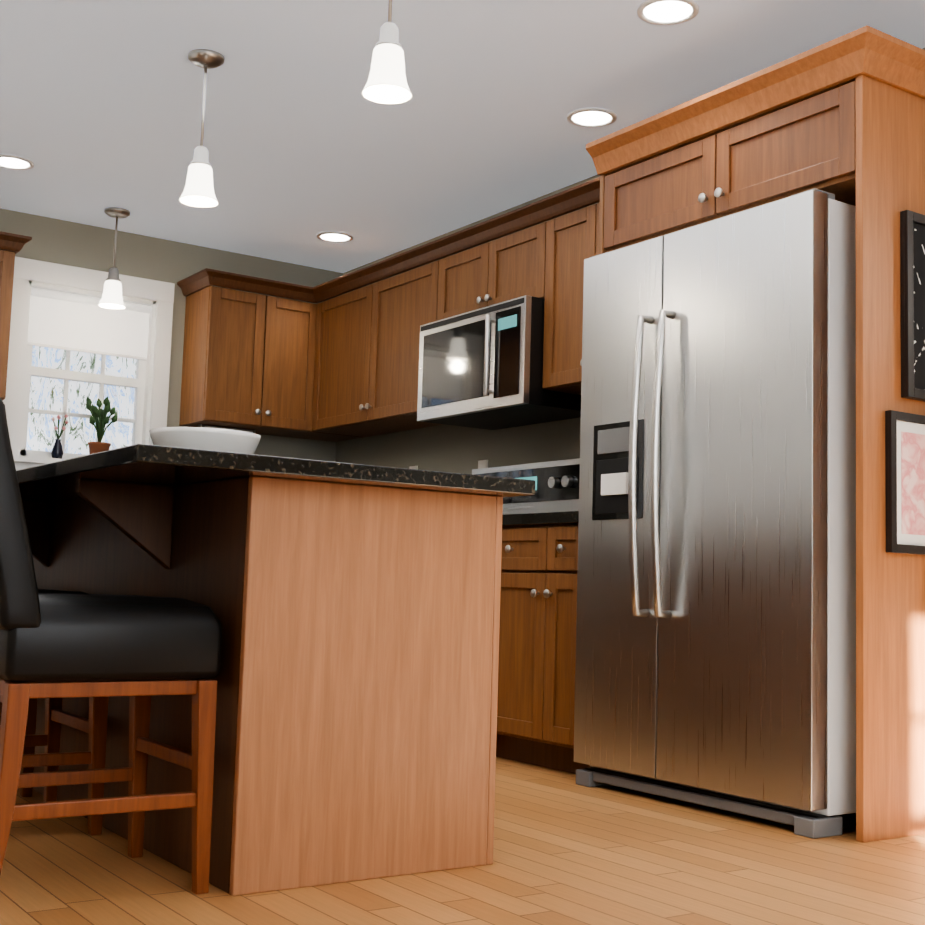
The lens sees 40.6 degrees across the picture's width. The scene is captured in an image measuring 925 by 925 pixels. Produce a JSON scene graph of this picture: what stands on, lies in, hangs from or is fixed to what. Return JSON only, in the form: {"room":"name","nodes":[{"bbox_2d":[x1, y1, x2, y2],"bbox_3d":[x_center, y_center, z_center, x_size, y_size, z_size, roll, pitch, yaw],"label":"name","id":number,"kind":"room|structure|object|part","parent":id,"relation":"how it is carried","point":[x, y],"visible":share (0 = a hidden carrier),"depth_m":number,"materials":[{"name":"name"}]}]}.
{"room":"kitchen","nodes":[
{"label":"kitchen","id":0,"kind":"room"},
{"bbox_2d":[0,208,342,461],"bbox_3d":[-1.794,0.013,6.487,2.710,2.440,0.100,6,-7,-34],"label":"wall","id":1,"kind":"structure","parent":0,"point":[64,242],"depth_m":6.64,"materials":[{"name":"grey paint"}]},
{"bbox_2d":[0,231,19,399],"bbox_3d":[-2.484,-0.695,5.797,0.677,0.770,0.337,6,-7,-34],"label":"upper cabinet","id":2,"kind":"object","parent":1,"relation":"attached to","point":[9,242],"depth_m":5.83,"materials":[{"name":"brown wood"}]},
{"bbox_2d":[2,257,174,469],"bbox_3d":[-1.923,-0.414,6.400,0.880,1.145,0.150,6,-7,-34],"label":"window","id":3,"kind":"structure","parent":1,"relation":"in","point":[150,383],"depth_m":6.38,"materials":[{"name":"white wood"}]},
{"bbox_2d":[28,287,150,359],"bbox_3d":[-1.917,-0.710,6.434,0.626,0.290,0.040,6,-7,-34],"label":"window blind","id":4,"kind":"object","parent":3,"relation":"attached to","point":[71,322],"visible":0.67,"depth_m":6.42,"materials":[{"name":"white fabric"}]},
{"bbox_2d":[179,269,327,436],"bbox_3d":[-1.124,-0.565,6.689,0.627,0.770,0.396,6,-7,-34],"label":"upper cabinet","id":5,"kind":"object","parent":1,"relation":"attached to","point":[247,364],"depth_m":6.55,"materials":[{"name":"brown wood"}]},
{"bbox_2d":[198,424,255,432],"bbox_3d":[-1.248,-0.135,6.607,0.312,0.105,0.104,6,-7,-34],"label":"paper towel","id":6,"kind":"object","parent":5,"relation":"attached to","point":[245,430],"visible":0.19,"depth_m":6.58,"materials":[{"name":"white paper"}]},
{"bbox_2d":[0,757,924,924],"bbox_3d":[0.936,1.069,3.435,7.250,0.100,8.470,6,-7,-34],"label":"floor","id":7,"kind":"structure","parent":0,"point":[567,850],"depth_m":2.79,"materials":[{"name":"brown wood"}]},
{"bbox_2d":[0,694,36,796],"bbox_3d":[-1.551,0.750,3.693,0.464,0.435,0.416,6,-7,-34],"label":"stool legs","id":8,"kind":"object","parent":7,"relation":"on","point":[30,728],"visible":0.27,"depth_m":3.64,"materials":[{"name":"brown wood"}]},
{"bbox_2d":[21,697,107,835],"bbox_3d":[-1.202,0.710,3.188,0.464,0.435,0.416,6,-7,-34],"label":"stool legs","id":9,"kind":"object","parent":7,"relation":"on","point":[52,758],"visible":0.6,"depth_m":3.14,"materials":[{"name":"brown wood"}]},
{"bbox_2d":[38,589,87,593],"bbox_3d":[-1.228,0.206,3.210,0.567,0.569,0.438,6,-7,-34],"label":"seat","id":10,"kind":"object","parent":9,"relation":"on","point":[56,591],"visible":0.04,"depth_m":3.17,"materials":[{"name":"black leather"}]},
{"bbox_2d":[0,679,216,893],"bbox_3d":[-0.823,0.667,2.637,0.464,0.435,0.416,6,-7,-34],"label":"stool legs","id":11,"kind":"object","parent":7,"relation":"on","point":[137,802],"visible":0.92,"depth_m":2.57,"materials":[{"name":"brown wood"}]},
{"bbox_2d":[0,398,221,682],"bbox_3d":[-0.849,0.163,2.659,0.567,0.569,0.438,6,-7,-34],"label":"seat","id":12,"kind":"object","parent":11,"relation":"on","point":[53,637],"visible":1,"depth_m":2.46,"materials":[{"name":"black leather"}]},
{"bbox_2d":[20,468,513,895],"bbox_3d":[-0.806,0.537,3.499,0.906,0.865,1.880,6,-7,-34],"label":"kitchen island","id":13,"kind":"object","parent":7,"relation":"on","point":[355,608],"depth_m":2.80,"materials":[{"name":"brown wood"}]},
{"bbox_2d":[16,444,534,495],"bbox_3d":[-0.821,0.088,3.536,0.970,0.035,2.100,6,-7,-34],"label":"island countertop","id":14,"kind":"structure","parent":13,"relation":"on","point":[121,459],"depth_m":2.66,"materials":[{"name":"black stone"}]},
{"bbox_3d":[-0.721,0.044,3.475,0.235,0.045,0.235,6,-7,-34],"label":"stand","id":15,"kind":"object","parent":13,"relation":"on","visible":0},
{"bbox_2d":[149,427,260,453],"bbox_3d":[-0.719,-0.021,3.481,0.306,0.118,0.306,6,-7,-34],"label":"bowl","id":16,"kind":"object","parent":15,"relation":"on","point":[222,440],"visible":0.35,"depth_m":3.36,"materials":[{"name":"white ceramic"}]},
{"bbox_2d":[496,527,531,762],"bbox_3d":[0.448,0.696,4.781,0.617,0.880,0.463,6,-7,-34],"label":"base cabinet","id":17,"kind":"object","parent":7,"relation":"on","point":[516,556],"depth_m":4.64,"materials":[{"name":"brown wood"}]},
{"bbox_2d":[472,458,579,514],"bbox_3d":[0.047,0.578,5.289,0.672,1.190,0.800,6,-7,-34],"label":"range","id":18,"kind":"object","parent":7,"relation":"on","point":[556,486],"visible":0.04,"depth_m":5.35,"materials":[{"name":"silver metal"}]},
{"bbox_2d":[524,523,587,773],"bbox_3d":[0.589,0.679,4.576,0.617,0.880,0.268,6,-7,-34],"label":"base cabinet","id":19,"kind":"object","parent":7,"relation":"on","point":[537,653],"depth_m":4.44,"materials":[{"name":"brown wood"}]},
{"bbox_2d":[502,511,578,526],"bbox_3d":[0.499,0.233,4.760,0.632,0.040,0.615,6,-7,-34],"label":"countertop","id":20,"kind":"structure","parent":19,"relation":"on","point":[522,520],"depth_m":4.53,"materials":[{"name":"black stone"}]},
{"bbox_2d":[574,188,855,838],"bbox_3d":[0.916,0.169,4.009,0.743,1.802,1.000,6,-7,-34],"label":"fridge","id":21,"kind":"object","parent":7,"relation":"on","point":[836,816],"depth_m":3.70,"materials":[{"name":"grey metal"}]},
{"bbox_3d":[0.589,0.001,3.925,0.082,0.966,0.126,6,-7,-34],"label":"fridge handle","id":22,"kind":"part","parent":21,"relation":"part of","materials":[{"name":"silver metal"}]},
{"bbox_3d":[0.698,0.117,3.863,0.084,1.715,1.000,6,-7,-34],"label":"fridge door","id":23,"kind":"part","parent":21,"relation":"part of","materials":[{"name":"silver metal"}]},
{"bbox_2d":[586,25,924,842],"bbox_3d":[1.015,-0.037,4.015,0.662,2.220,1.200,6,-7,-34],"label":"enclosure","id":24,"kind":"object","parent":7,"relation":"on","point":[842,119],"visible":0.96,"depth_m":3.56,"materials":[{"name":"brown wood"}]},
{"bbox_2d":[885,410,924,554],"bbox_3d":[1.331,0.066,3.566,0.365,0.395,0.020,6,-7,-34],"label":"picture","id":25,"kind":"object","parent":24,"relation":"attached to","point":[905,474],"visible":1,"depth_m":3.50,"materials":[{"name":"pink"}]},
{"bbox_2d":[900,210,924,401],"bbox_3d":[1.403,-0.439,3.652,0.360,0.540,0.025,6,-7,-34],"label":"picture","id":26,"kind":"object","parent":24,"relation":"attached to","point":[912,255],"visible":0.98,"depth_m":3.56,"materials":[{"name":"black"}]},
{"bbox_2d":[0,0,924,272],"bbox_3d":[1.013,-1.457,3.687,7.250,0.100,8.470,6,-7,-34],"label":"ceiling","id":27,"kind":"structure","parent":0,"point":[306,142],"depth_m":4.67,"materials":[{"name":"grey paint"}]},
{"bbox_2d":[0,154,33,169],"bbox_3d":[-1.977,-1.315,5.478,0.190,0.008,0.190,6,-7,-34],"label":"recessed light","id":28,"kind":"object","parent":27,"relation":"in","point":[12,162],"visible":1,"depth_m":5.48,"materials":[{"name":"white"}]},
{"bbox_2d":[98,207,129,308],"bbox_3d":[-1.712,-1.003,6.148,0.132,0.480,0.132,6,-7,-34],"label":"light","id":29,"kind":"object","parent":27,"relation":"hanging from","point":[112,298],"visible":1,"depth_m":6.12,"materials":[{"name":"white glass"}]},
{"bbox_2d":[179,49,224,207],"bbox_3d":[-0.892,-1.146,4.290,0.132,0.514,0.132,6,-7,-34],"label":"pendant light","id":30,"kind":"object","parent":27,"relation":"hanging from","point":[198,191],"visible":1,"depth_m":4.26,"materials":[{"name":"white glass"}]},
{"bbox_2d":[317,231,352,242],"bbox_3d":[-0.664,-1.173,6.506,0.190,0.008,0.190,6,-7,-34],"label":"recessed light","id":31,"kind":"object","parent":27,"relation":"in","point":[334,236],"visible":1,"depth_m":6.49,"materials":[{"name":"white"}]},
{"bbox_2d":[362,0,411,103],"bbox_3d":[-0.191,-1.222,3.307,0.132,0.514,0.132,6,-7,-34],"label":"pendant light","id":32,"kind":"object","parent":27,"relation":"hanging from","point":[386,83],"visible":1,"depth_m":3.27,"materials":[{"name":"white glass"}]},
{"bbox_2d":[567,108,616,127],"bbox_3d":[0.492,-1.312,4.759,0.190,0.008,0.190,6,-7,-34],"label":"recessed light","id":33,"kind":"object","parent":27,"relation":"in","point":[591,117],"visible":1,"depth_m":4.75,"materials":[{"name":"white"}]},
{"bbox_2d":[637,0,698,24],"bbox_3d":[0.635,-1.397,3.866,0.190,0.008,0.190,6,-7,-34],"label":"recessed light","id":34,"kind":"object","parent":27,"relation":"in","point":[664,12],"visible":1,"depth_m":3.87,"materials":[{"name":"white"}]},
{"bbox_2d":[335,48,924,473],"bbox_3d":[1.567,-0.142,3.904,0.100,2.440,8.170,6,-7,-34],"label":"wall","id":35,"kind":"structure","parent":0,"point":[451,448],"depth_m":6.10,"materials":[{"name":"grey paint"}]},
{"bbox_2d":[308,253,443,436],"bbox_3d":[-0.342,-0.541,6.333,0.375,0.700,1.210,6,-7,-34],"label":"upper cabinet","id":36,"kind":"object","parent":35,"relation":"attached to","point":[341,367],"depth_m":6.26,"materials":[{"name":"brown wood"}]},
{"bbox_2d":[478,460,487,468],"bbox_3d":[0.093,0.046,5.935,0.014,0.115,0.075,6,-7,-34],"label":"electrical outlet","id":37,"kind":"object","parent":35,"relation":"attached to","point":[482,464],"visible":0.25,"depth_m":5.93,"materials":[{"name":"white plastic"}]},
{"bbox_2d":[436,217,543,320],"bbox_3d":[0.249,-0.794,5.537,0.337,0.320,0.800,6,-7,-34],"label":"upper cabinet","id":38,"kind":"object","parent":35,"relation":"attached to","point":[511,266],"depth_m":5.41,"materials":[{"name":"brown wood"}]},
{"bbox_2d":[417,295,580,429],"bbox_3d":[0.184,-0.416,5.461,0.468,0.440,0.794,6,-7,-34],"label":"microwave","id":39,"kind":"object","parent":38,"relation":"attached to","point":[481,368],"visible":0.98,"depth_m":5.27,"materials":[{"name":"silver plastic"}]},
{"bbox_2d":[542,197,599,394],"bbox_3d":[0.648,-0.651,4.930,0.337,0.700,0.630,6,-7,-34],"label":"upper cabinet","id":40,"kind":"object","parent":35,"relation":"attached to","point":[572,238],"depth_m":4.99,"materials":[{"name":"brown wood"}]},
{"label":"outside","id":41,"kind":"structure","parent":0,"visible":0},
{"bbox_2d":[26,346,136,454],"bbox_3d":[-3.301,-0.606,8.600,10.000,4.000,0.001,6,-7,-34],"label":"window pane","id":42,"kind":"structure","parent":41,"point":[87,392],"depth_m":8.96,"materials":[{"name":"white"}]}
]}

